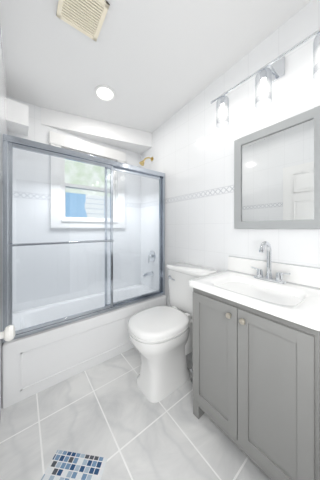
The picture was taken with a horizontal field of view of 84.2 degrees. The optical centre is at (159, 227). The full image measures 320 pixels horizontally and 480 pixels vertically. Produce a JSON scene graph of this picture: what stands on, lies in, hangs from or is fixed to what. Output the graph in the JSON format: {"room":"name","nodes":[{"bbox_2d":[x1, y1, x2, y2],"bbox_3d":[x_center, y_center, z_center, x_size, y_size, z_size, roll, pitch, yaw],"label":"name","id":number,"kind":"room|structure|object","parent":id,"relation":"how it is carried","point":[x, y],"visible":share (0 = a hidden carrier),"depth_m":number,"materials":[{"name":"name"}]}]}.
{"room":"bathroom","nodes":[
{"label":"bathroom","id":0,"kind":"room"},
{"bbox_2d":[0,29,6,419],"bbox_3d":[-0.676,-0.090,0.608,0.100,2.640,2.790,0,0,-38],"label":"wall","id":1,"kind":"structure","parent":0,"point":[3,97],"depth_m":1.19,"materials":[{"name":"paint"}]},
{"bbox_2d":[0,325,14,340],"bbox_3d":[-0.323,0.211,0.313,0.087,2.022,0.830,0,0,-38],"label":"door knob","id":2,"kind":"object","parent":1,"relation":"in","point":[7,333],"depth_m":0.59,"materials":[{"name":"white paint"}]},
{"bbox_2d":[7,96,140,312],"bbox_3d":[-0.885,-0.090,2.150,1.465,2.640,0.100,0,0,-38],"label":"wall","id":3,"kind":"structure","parent":0,"point":[38,131],"depth_m":1.87,"materials":[{"name":"tile"}]},
{"bbox_2d":[49,131,125,227],"bbox_3d":[-0.843,-0.504,2.157,0.874,1.012,0.140,0,0,-38],"label":"window","id":4,"kind":"structure","parent":3,"relation":"in","point":[68,142],"depth_m":2.06,"materials":[{"name":"white paint"}]},
{"bbox_2d":[0,347,270,479],"bbox_3d":[-0.072,1.279,1.078,1.700,0.102,2.790,0,0,-38],"label":"floor","id":5,"kind":"structure","parent":0,"point":[118,419],"depth_m":1.05,"materials":[{"name":"tile"}]},
{"bbox_2d":[2,284,165,408],"bbox_3d":[-0.672,1.015,1.876,1.461,0.430,0.590,0,0,-38],"label":"bathtub","id":6,"kind":"object","parent":5,"relation":"on","point":[35,363],"visible":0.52,"depth_m":1.49,"materials":[{"name":"white ceramic"}]},
{"bbox_2d":[128,262,216,402],"bbox_3d":[0.081,0.797,1.489,0.717,0.866,0.484,0,0,-38],"label":"toilet","id":7,"kind":"object","parent":5,"relation":"on","point":[161,338],"visible":0.83,"depth_m":1.35,"materials":[{"name":"white ceramic"}]},
{"bbox_2d":[189,241,319,479],"bbox_3d":[0.575,0.657,1.051,0.509,1.147,0.657,0,0,-38],"label":"bathroom vanity","id":8,"kind":"object","parent":5,"relation":"on","point":[256,361],"visible":1,"depth_m":0.87,"materials":[{"name":"grey wood"}]},
{"bbox_2d":[0,0,311,132],"bbox_3d":[-0.072,-1.354,1.078,1.700,0.232,2.790,0,0,-38],"label":"ceiling","id":9,"kind":"structure","parent":0,"point":[154,65],"depth_m":1.30,"materials":[{"name":"white paint"}]},
{"bbox_2d":[6,98,151,153],"bbox_3d":[-0.770,-1.105,2.002,1.465,0.390,0.275,0,0,-38],"label":"soffit beam","id":10,"kind":"structure","parent":9,"relation":"attached to","point":[119,136],"depth_m":1.99,"materials":[{"name":"white paint"}]},
{"bbox_2d":[56,0,109,40],"bbox_3d":[-0.459,-1.293,1.047,0.238,0.032,0.238,0,0,-38],"label":"ceiling vent","id":11,"kind":"object","parent":9,"relation":"in","point":[86,17],"visible":0.94,"depth_m":1.06,"materials":[{"name":"beige"}]},
{"bbox_2d":[94,85,114,101],"bbox_3d":[-0.519,-1.267,1.671,0.188,0.022,0.188,0,0,-38],"label":"recessed light","id":12,"kind":"object","parent":9,"relation":"in","point":[104,93],"visible":1,"depth_m":1.67,"materials":[{"name":"white paint"}]},
{"bbox_2d":[141,0,319,306],"bbox_3d":[0.559,-0.090,1.569,0.100,2.640,2.790,0,0,-38],"label":"wall","id":13,"kind":"structure","parent":0,"point":[190,151],"depth_m":1.52,"materials":[{"name":"tile"}]},
{"bbox_2d":[2,133,164,342],"bbox_3d":[-0.521,0.072,1.682,1.461,1.454,0.101,0,0,-38],"label":"shower door frame","id":14,"kind":"object","parent":13,"relation":"attached to","point":[9,143],"visible":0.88,"depth_m":1.51,"materials":[{"name":"clear glass"}]},
{"bbox_2d":[139,157,155,277],"bbox_3d":[-0.178,-0.153,2.276,0.192,1.570,0.150,0,0,-38],"label":"shower fixtures","id":15,"kind":"object","parent":13,"relation":"attached to","point":[144,275],"visible":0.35,"depth_m":2.29,"materials":[{"name":"silver metal"}]},
{"bbox_2d":[210,29,319,126],"bbox_3d":[0.697,-0.965,1.176,0.164,0.300,0.823,0,0,-38],"label":"sconce","id":16,"kind":"object","parent":13,"relation":"attached to","point":[269,73],"visible":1,"depth_m":1.16,"materials":[{"name":"silver metal"}]},
{"bbox_2d":[234,106,319,228],"bbox_3d":[0.767,-0.345,1.202,0.021,0.703,0.545,0,0,-38],"label":"mirror","id":17,"kind":"object","parent":13,"relation":"attached to","point":[276,175],"visible":1,"depth_m":1.17,"materials":[{"name":"grey"}]},
{"label":"outside","id":18,"kind":"structure","parent":0,"visible":0},
{"bbox_2d":[65,159,109,217],"bbox_3d":[-1.073,-0.487,2.453,1.650,1.995,0.010,0,0,-38],"label":"outside","id":19,"kind":"object","parent":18,"point":[68,168],"depth_m":2.46,"materials":[{"name":"multicoloured"}]}
]}

